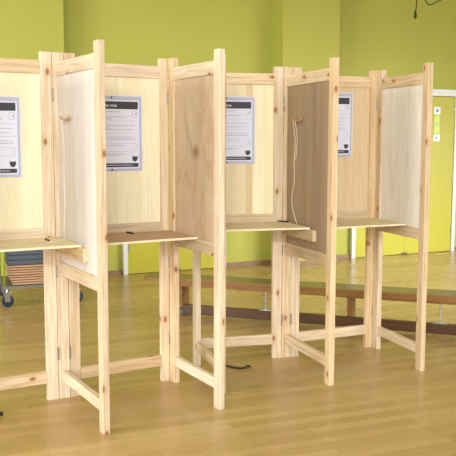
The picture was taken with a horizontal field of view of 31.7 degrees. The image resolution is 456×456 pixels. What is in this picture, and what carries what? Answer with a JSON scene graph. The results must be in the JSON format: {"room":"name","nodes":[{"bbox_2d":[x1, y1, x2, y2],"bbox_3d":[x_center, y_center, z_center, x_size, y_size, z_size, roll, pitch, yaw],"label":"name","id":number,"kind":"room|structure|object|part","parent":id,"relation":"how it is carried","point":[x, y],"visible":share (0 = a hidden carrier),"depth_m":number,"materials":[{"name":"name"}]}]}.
{"room":"community hall","nodes":[
{"label":"community hall","id":0,"kind":"room"},
{"bbox_2d":[0,250,455,455],"bbox_3d":[0.998,0.942,5.135,20.000,0.001,22.000,0,6,0],"label":"floor","id":1,"kind":"structure","parent":0,"point":[377,403],"depth_m":4.83,"materials":[{"name":"brown wood"}]},
{"bbox_2d":[0,252,82,306],"bbox_3d":[-1.758,0.163,7.485,0.733,1.021,0.600,-2,7,-19],"label":"trolley","id":2,"kind":"object","parent":1,"relation":"on","point":[6,285],"visible":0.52,"depth_m":7.20,"materials":[{"name":"grey metal"}]},
{"bbox_3d":[-1.983,0.114,7.091,0.016,0.820,0.016,-2,7,-19],"label":"corner post","id":3,"kind":"part","parent":2,"relation":"part of","materials":[{"name":"green metal"}]},
{"bbox_2d":[12,281,43,284],"bbox_3d":[-1.728,0.467,7.528,0.600,0.017,0.503,-2,7,-19],"label":"board","id":4,"kind":"object","parent":2,"relation":"on","point":[33,282],"visible":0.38,"depth_m":7.24,"materials":[{"name":"brown wood"}]},
{"bbox_2d":[11,278,43,282],"bbox_3d":[-1.738,0.445,7.522,0.600,0.017,0.503,-2,7,-19],"label":"board","id":5,"kind":"object","parent":4,"relation":"on","point":[25,280],"visible":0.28,"depth_m":7.24,"materials":[{"name":"brown wood"}]},
{"bbox_2d":[10,276,43,279],"bbox_3d":[-1.747,0.423,7.516,0.600,0.017,0.503,-2,7,-19],"label":"board","id":6,"kind":"object","parent":5,"relation":"on","point":[34,277],"visible":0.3,"depth_m":7.24,"materials":[{"name":"brown wood"}]},
{"bbox_2d":[5,270,43,277],"bbox_3d":[-1.759,0.401,7.509,0.600,0.017,0.503,-2,7,-19],"label":"board","id":7,"kind":"object","parent":6,"relation":"on","point":[26,275],"visible":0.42,"depth_m":7.23,"materials":[{"name":"brown wood"}]},
{"bbox_2d":[5,267,43,274],"bbox_3d":[-1.763,0.379,7.505,0.600,0.017,0.503,-2,7,-19],"label":"board","id":8,"kind":"object","parent":7,"relation":"on","point":[36,272],"visible":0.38,"depth_m":7.23,"materials":[{"name":"brown wood"}]},
{"bbox_2d":[5,265,43,272],"bbox_3d":[-1.759,0.356,7.504,0.600,0.017,0.503,-2,7,-19],"label":"board","id":9,"kind":"object","parent":8,"relation":"on","point":[27,270],"visible":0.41,"depth_m":7.23,"materials":[{"name":"brown wood"}]},
{"bbox_2d":[5,262,43,269],"bbox_3d":[-1.761,0.334,7.501,0.600,0.017,0.503,-2,7,-19],"label":"board","id":10,"kind":"object","parent":9,"relation":"on","point":[37,267],"visible":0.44,"depth_m":7.23,"materials":[{"name":"brown wood"}]},
{"bbox_2d":[7,264,42,267],"bbox_3d":[-1.759,0.312,7.499,0.600,0.017,0.503,-2,7,-19],"label":"board","id":11,"kind":"object","parent":10,"relation":"on","point":[29,265],"visible":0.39,"depth_m":7.21,"materials":[{"name":"brown wood"}]},
{"bbox_2d":[5,257,42,264],"bbox_3d":[-1.752,0.276,7.500,0.640,0.043,0.520,-2,7,-19],"label":"mat","id":12,"kind":"object","parent":11,"relation":"on","point":[32,261],"visible":0.27,"depth_m":7.20,"materials":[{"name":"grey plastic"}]},
{"bbox_2d":[5,253,42,260],"bbox_3d":[-1.752,0.232,7.495,0.640,0.043,0.520,-2,7,-19],"label":"mat","id":13,"kind":"object","parent":12,"relation":"on","point":[34,256],"visible":0.24,"depth_m":7.20,"materials":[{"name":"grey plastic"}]},
{"bbox_2d":[5,250,42,255],"bbox_3d":[-1.752,0.188,7.490,0.640,0.043,0.520,-2,7,-19],"label":"mat","id":14,"kind":"object","parent":13,"relation":"on","point":[28,252],"visible":0.14,"depth_m":7.20,"materials":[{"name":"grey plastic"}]},
{"bbox_3d":[-1.752,0.492,7.524,0.720,0.027,0.600,-2,7,-19],"label":"plate","id":15,"kind":"part","parent":2,"relation":"part of","materials":[{"name":"grey metal"}]},
{"bbox_2d":[0,39,224,434],"bbox_3d":[-0.791,0.036,4.309,1.429,1.976,0.734,-3,7,-28],"label":"booth","id":16,"kind":"object","parent":1,"relation":"on","point":[100,206],"visible":1,"depth_m":4.49,"materials":[{"name":"brown wood"}]},
{"bbox_2d":[0,96,21,177],"bbox_3d":[-1.280,-0.492,4.344,0.324,0.440,0.006,-3,7,-28],"label":"notice","id":17,"kind":"object","parent":16,"relation":"attached to","point":[10,111],"visible":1,"depth_m":4.39,"materials":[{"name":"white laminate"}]},
{"bbox_3d":[-1.269,-0.876,4.314,0.517,0.073,0.033,-3,7,-28],"label":"rail","id":18,"kind":"part","parent":16,"relation":"part of","materials":[{"name":"brown wood"}]},
{"bbox_3d":[-1.270,-0.412,4.367,0.517,0.872,0.010,-3,7,-28],"label":"panel","id":19,"kind":"part","parent":16,"relation":"part of","materials":[{"name":"brown wood"}]},
{"bbox_3d":[-1.271,0.061,4.418,0.517,0.100,0.033,-3,7,-28],"label":"rail","id":20,"kind":"part","parent":16,"relation":"part of","materials":[{"name":"brown wood"}]},
{"bbox_3d":[-1.272,0.872,4.508,0.517,0.068,0.033,-3,7,-28],"label":"rail","id":21,"kind":"part","parent":16,"relation":"part of","materials":[{"name":"brown wood"}]},
{"bbox_2d":[0,237,81,251],"bbox_3d":[-1.150,0.092,4.244,0.656,0.012,0.385,-3,7,-28],"label":"shelf","id":22,"kind":"object","parent":16,"relation":"attached to","point":[7,244],"depth_m":4.28,"materials":[{"name":"beige wood"}]},
{"bbox_2d":[44,121,65,241],"bbox_3d":[-0.945,-0.257,4.349,0.118,0.658,0.132,-1,6,-9],"label":"pencil","id":23,"kind":"object","parent":16,"relation":"on","point":[62,121],"visible":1,"depth_m":4.40,"materials":[{"name":"fabric"}]},
{"bbox_3d":[-0.954,0.006,4.580,0.066,1.976,0.034,-3,7,-27],"label":"hinge post","id":24,"kind":"part","parent":16,"relation":"part of","materials":[{"name":"brown wood"}]},
{"bbox_3d":[-0.794,-0.853,4.205,0.033,0.073,0.604,-4,7,-30],"label":"rail","id":25,"kind":"part","parent":16,"relation":"part of","materials":[{"name":"brown wood"}]},
{"bbox_3d":[-0.796,-0.296,4.266,0.010,1.066,0.604,-4,7,-30],"label":"panel","id":26,"kind":"part","parent":16,"relation":"part of","materials":[{"name":"beige wood"}]},
{"bbox_3d":[-0.796,0.256,4.328,0.033,0.074,0.604,-4,7,-30],"label":"rail","id":27,"kind":"part","parent":16,"relation":"part of","materials":[{"name":"brown wood"}]},
{"bbox_3d":[-0.630,0.069,4.016,0.035,1.976,0.062,-4,7,-30],"label":"post","id":28,"kind":"part","parent":16,"relation":"part of","materials":[{"name":"brown wood"}]},
{"bbox_3d":[-0.643,0.835,4.858,0.529,0.068,0.033,-4,7,-31],"label":"rail","id":29,"kind":"part","parent":16,"relation":"part of","materials":[{"name":"brown wood"}]},
{"bbox_2d":[105,95,142,171],"bbox_3d":[-0.647,-0.552,4.693,0.324,0.440,0.005,-4,7,-31],"label":"notice","id":30,"kind":"object","parent":16,"relation":"attached to","point":[123,114],"visible":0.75,"depth_m":4.71,"materials":[{"name":"grey paper"}]},
{"bbox_2d":[106,125,134,129],"bbox_3d":[-0.656,-0.586,4.684,0.244,0.027,0.001,-4,7,-31],"label":"print","id":31,"kind":"object","parent":30,"relation":"on","point":[106,125],"depth_m":4.70},
{"bbox_2d":[106,137,135,139],"bbox_3d":[-0.653,-0.524,4.693,0.252,0.016,0.001,-4,7,-31],"label":"print","id":32,"kind":"object","parent":30,"relation":"on","point":[123,137],"depth_m":4.72},
{"bbox_3d":[-0.642,-0.450,4.717,0.529,0.872,0.010,-4,7,-31],"label":"panel","id":33,"kind":"part","parent":16,"relation":"part of","materials":[{"name":"brown wood"}]},
{"bbox_3d":[-0.640,-0.914,4.664,0.529,0.073,0.033,-4,7,-31],"label":"rail","id":34,"kind":"part","parent":16,"relation":"part of","materials":[{"name":"brown wood"}]},
{"bbox_3d":[-0.642,0.024,4.768,0.529,0.100,0.033,-4,7,-31],"label":"rail","id":35,"kind":"part","parent":16,"relation":"part of","materials":[{"name":"brown wood"}]},
{"bbox_2d":[107,230,197,244],"bbox_3d":[-0.549,0.056,4.579,0.670,0.012,0.385,-4,7,-31],"label":"shelf","id":36,"kind":"object","parent":16,"relation":"attached to","point":[114,237],"depth_m":4.60,"materials":[{"name":"beige wood"}]},
{"bbox_3d":[-0.328,-0.027,4.889,0.035,1.976,0.064,-3,7,-29],"label":"post","id":37,"kind":"part","parent":16,"relation":"part of","materials":[{"name":"brown wood"}]},
{"bbox_3d":[-0.186,-0.889,4.543,0.033,0.073,0.507,-3,7,-29],"label":"rail","id":38,"kind":"part","parent":16,"relation":"part of","materials":[{"name":"brown wood"}]},
{"bbox_3d":[-0.188,0.094,4.652,0.033,0.074,0.507,-3,7,-29],"label":"rail","id":39,"kind":"part","parent":16,"relation":"part of","materials":[{"name":"brown wood"}]},
{"bbox_3d":[-0.188,-0.396,4.598,0.010,0.939,0.507,-3,7,-29],"label":"panel","id":40,"kind":"part","parent":16,"relation":"part of","materials":[{"name":"beige wood"}]},
{"bbox_3d":[-0.049,0.028,4.396,0.035,1.976,0.062,-3,7,-29],"label":"post","id":41,"kind":"part","parent":16,"relation":"part of","materials":[{"name":"brown wood"}]},
{"bbox_2d":[226,364,250,368],"bbox_3d":[-0.061,0.890,5.513,0.127,0.016,0.596,-4,8,-33],"label":"cable","id":42,"kind":"object","parent":1,"relation":"on","point":[246,366],"visible":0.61,"depth_m":5.29,"materials":[{"name":"black rubber"}]},
{"bbox_2d":[144,272,455,335],"bbox_3d":[1.143,0.638,6.436,3.900,0.318,0.250,2,7,19],"label":"bench","id":43,"kind":"object","parent":1,"relation":"on","point":[351,292],"visible":0.82,"depth_m":6.48,"materials":[{"name":"brown wood"}]},
{"bbox_3d":[-0.385,0.564,7.001,0.040,0.235,0.171,2,7,19],"label":"leg","id":44,"kind":"part","parent":43,"relation":"part of","materials":[{"name":"brown wood"}]},
{"bbox_3d":[1.000,0.621,6.511,0.040,0.235,0.171,2,7,19],"label":"leg","id":45,"kind":"part","parent":43,"relation":"part of","materials":[{"name":"brown wood"}]},
{"bbox_2d":[193,54,433,392],"bbox_3d":[0.521,-0.058,5.175,1.417,1.976,0.767,-2,7,-19],"label":"booth","id":46,"kind":"object","parent":1,"relation":"on","point":[331,192],"visible":0.9,"depth_m":5.34,"materials":[{"name":"brown wood"}]},
{"bbox_3d":[-0.204,-0.069,5.262,0.035,1.976,0.064,-2,7,-16],"label":"post","id":47,"kind":"part","parent":46,"relation":"part of","materials":[{"name":"brown wood"}]},
{"bbox_3d":[-0.037,-0.004,4.682,0.035,1.976,0.062,-2,7,-16],"label":"post","id":48,"kind":"part","parent":46,"relation":"part of","materials":[{"name":"brown wood"}]},
{"bbox_3d":[0.057,0.768,5.467,0.498,0.068,0.033,-1,7,-13],"label":"rail","id":49,"kind":"part","parent":46,"relation":"part of","materials":[{"name":"brown wood"}]},
{"bbox_2d":[226,96,254,163],"bbox_3d":[0.023,-0.644,5.295,0.324,0.440,0.005,-1,7,-14],"label":"notice","id":50,"kind":"object","parent":46,"relation":"attached to","point":[240,111],"visible":0.56,"depth_m":5.31,"materials":[{"name":"grey paper"}]},
{"bbox_2d":[226,133,248,135],"bbox_3d":[0.017,-0.617,5.297,0.252,0.016,0.001,-1,7,-14],"label":"print","id":51,"kind":"object","parent":50,"relation":"on","point":[226,133],"depth_m":5.31},
{"bbox_3d":[0.059,-0.043,5.377,0.498,0.100,0.033,-1,7,-13],"label":"rail","id":52,"kind":"part","parent":46,"relation":"part of","materials":[{"name":"brown wood"}]},
{"bbox_3d":[0.059,-0.516,5.326,0.498,0.872,0.010,-1,7,-13],"label":"panel","id":53,"kind":"part","parent":46,"relation":"part of","materials":[{"name":"brown wood"}]},
{"bbox_3d":[0.061,-0.980,5.273,0.498,0.073,0.033,-1,7,-13],"label":"rail","id":54,"kind":"part","parent":46,"relation":"part of","materials":[{"name":"brown wood"}]},
{"bbox_2d":[226,222,309,231],"bbox_3d":[0.162,-0.010,5.188,0.639,0.012,0.385,-1,7,-14],"label":"shelf","id":55,"kind":"object","parent":46,"relation":"attached to","point":[230,226],"depth_m":5.13,"materials":[{"name":"beige wood"}]},
{"bbox_3d":[0.396,-0.089,5.456,0.066,1.976,0.034,-2,7,-19],"label":"hinge post","id":56,"kind":"part","parent":46,"relation":"part of","materials":[{"name":"brown wood"}]},
{"bbox_2d":[278,122,296,224],"bbox_3d":[0.409,-0.366,5.300,0.051,0.670,0.230,-3,7,-28],"label":"pencil","id":57,"kind":"object","parent":46,"relation":"on","point":[293,122],"visible":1,"depth_m":5.27,"materials":[{"name":"fabric"}]},
{"bbox_3d":[0.507,0.165,5.179,0.033,0.074,0.612,-2,7,-20],"label":"rail","id":58,"kind":"part","parent":46,"relation":"part of","materials":[{"name":"brown wood"}]},
{"bbox_3d":[0.507,-0.388,5.117,0.010,1.066,0.612,-2,7,-20],"label":"panel","id":59,"kind":"part","parent":46,"relation":"part of","materials":[{"name":"brown wood"}]},
{"bbox_3d":[0.509,-0.944,5.056,0.033,0.073,0.612,-2,7,-20],"label":"rail","id":60,"kind":"part","parent":46,"relation":"part of","materials":[{"name":"brown wood"}]},
{"bbox_3d":[0.625,-0.020,4.840,0.035,1.976,0.062,-2,7,-20],"label":"post","id":61,"kind":"part","parent":46,"relation":"part of","materials":[{"name":"brown wood"}]},
{"bbox_3d":[0.736,0.744,5.699,0.551,0.068,0.033,-3,7,-24],"label":"rail","id":62,"kind":"part","parent":46,"relation":"part of","materials":[{"name":"brown wood"}]},
{"bbox_2d":[338,93,352,156],"bbox_3d":[0.718,-0.709,5.522,0.324,0.440,0.005,-3,7,-24],"label":"notice","id":63,"kind":"object","parent":46,"relation":"attached to","point":[345,111],"visible":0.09,"depth_m":5.56,"materials":[{"name":"grey paper"}]},
{"bbox_3d":[0.738,-0.067,5.609,0.551,0.100,0.033,-3,7,-24],"label":"rail","id":64,"kind":"part","parent":46,"relation":"part of","materials":[{"name":"brown wood"}]},
{"bbox_3d":[0.738,-0.540,5.558,0.551,0.872,0.010,-3,7,-24],"label":"panel","id":65,"kind":"part","parent":46,"relation":"part of","materials":[{"name":"beige wood"}]},
{"bbox_3d":[0.740,-1.005,5.505,0.551,0.073,0.033,-3,7,-24],"label":"rail","id":66,"kind":"part","parent":46,"relation":"part of","materials":[{"name":"brown wood"}]},
{"bbox_2d":[337,218,405,228],"bbox_3d":[0.806,-0.031,5.389,0.711,0.012,0.424,-3,7,-24],"label":"shelf","id":67,"kind":"object","parent":46,"relation":"attached to","point":[342,223],"depth_m":5.38,"materials":[{"name":"beige wood"}]},
{"bbox_3d":[1.072,-0.114,5.695,0.035,1.976,0.064,-2,7,-18],"label":"post","id":68,"kind":"part","parent":46,"relation":"part of","materials":[{"name":"brown wood"}]},
{"bbox_3d":[1.163,0.010,5.431,0.033,0.074,0.519,-2,7,-18],"label":"rail","id":69,"kind":"part","parent":46,"relation":"part of","materials":[{"name":"brown wood"}]},
{"bbox_3d":[1.163,-0.479,5.376,0.010,0.939,0.519,-2,7,-18],"label":"panel","id":70,"kind":"part","parent":46,"relation":"part of","materials":[{"name":"beige wood"}]},
{"bbox_3d":[1.165,-0.973,5.322,0.033,0.073,0.519,-2,7,-18],"label":"rail","id":71,"kind":"part","parent":46,"relation":"part of","materials":[{"name":"brown wood"}]},
{"bbox_3d":[1.255,-0.053,5.146,0.035,1.976,0.062,-2,7,-18],"label":"post","id":72,"kind":"part","parent":46,"relation":"part of","materials":[{"name":"brown wood"}]},
{"bbox_2d":[0,0,455,275],"bbox_3d":[0.285,-1.690,9.356,15.800,4.300,0.450,-3,7,-25],"label":"wall","id":73,"kind":"structure","parent":0,"point":[256,36],"depth_m":9.28,"materials":[{"name":"paint"}]},
{"bbox_2d":[108,270,122,275],"bbox_3d":[-1.473,0.507,8.787,0.662,0.050,0.019,-3,7,-25],"label":"trim","id":74,"kind":"structure","parent":73,"relation":"attached to","point":[116,272],"depth_m":8.89,"materials":[{"name":"brown wood"}]},
{"bbox_2d":[122,89,213,274],"bbox_3d":[-0.595,-0.578,9.063,1.252,2.150,0.050,-3,7,-25],"label":"door","id":75,"kind":"structure","parent":73,"relation":"in","point":[136,257],"depth_m":9.01,"materials":[{"name":"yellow paint"}]},
{"bbox_2d":[226,260,269,266],"bbox_3d":[0.245,0.422,9.589,0.614,0.050,0.019,-3,7,-25],"label":"trim","id":76,"kind":"structure","parent":73,"relation":"attached to","point":[259,262],"depth_m":9.57,"materials":[{"name":"brown wood"}]},
{"bbox_2d":[270,258,337,264],"bbox_3d":[0.928,0.404,9.761,0.804,0.050,0.249,-3,7,-25],"label":"trim","id":77,"kind":"structure","parent":73,"relation":"attached to","point":[301,262],"depth_m":9.65,"materials":[{"name":"brown wood"}]},
{"bbox_2d":[336,254,349,258],"bbox_3d":[1.380,0.365,10.120,0.358,0.050,0.018,-3,7,-25],"label":"trim","id":78,"kind":"structure","parent":73,"relation":"attached to","point":[344,256],"depth_m":10.14,"materials":[{"name":"brown wood"}]},
{"bbox_2d":[350,87,455,257],"bbox_3d":[2.302,-0.723,10.417,1.648,2.150,0.050,-3,7,-25],"label":"door","id":79,"kind":"structure","parent":73,"relation":"in","point":[442,202],"depth_m":10.63,"materials":[{"name":"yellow paint"}]},
{"bbox_2d":[433,107,439,140],"bbox_3d":[2.740,-1.362,10.540,0.100,0.445,0.004,-3,7,-25],"label":"door sign","id":80,"kind":"object","parent":79,"relation":"attached to","point":[436,135],"visible":1,"depth_m":10.54,"materials":[{"name":"yellow paper"}]},
{"bbox_3d":[1.007,-3.391,4.654,20.000,0.120,22.000,0,6,0],"label":"ceiling","id":81,"kind":"structure","parent":0,"visible":0},
{"bbox_2d":[414,0,416,18],"bbox_3d":[2.200,-3.142,9.310,0.053,1.398,0.030,0,6,0],"label":"hanging cable","id":82,"kind":"object","parent":81,"relation":"hanging from","point":[415,13],"visible":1,"depth_m":9.37,"materials":[{"name":"black plastic"}]}
]}

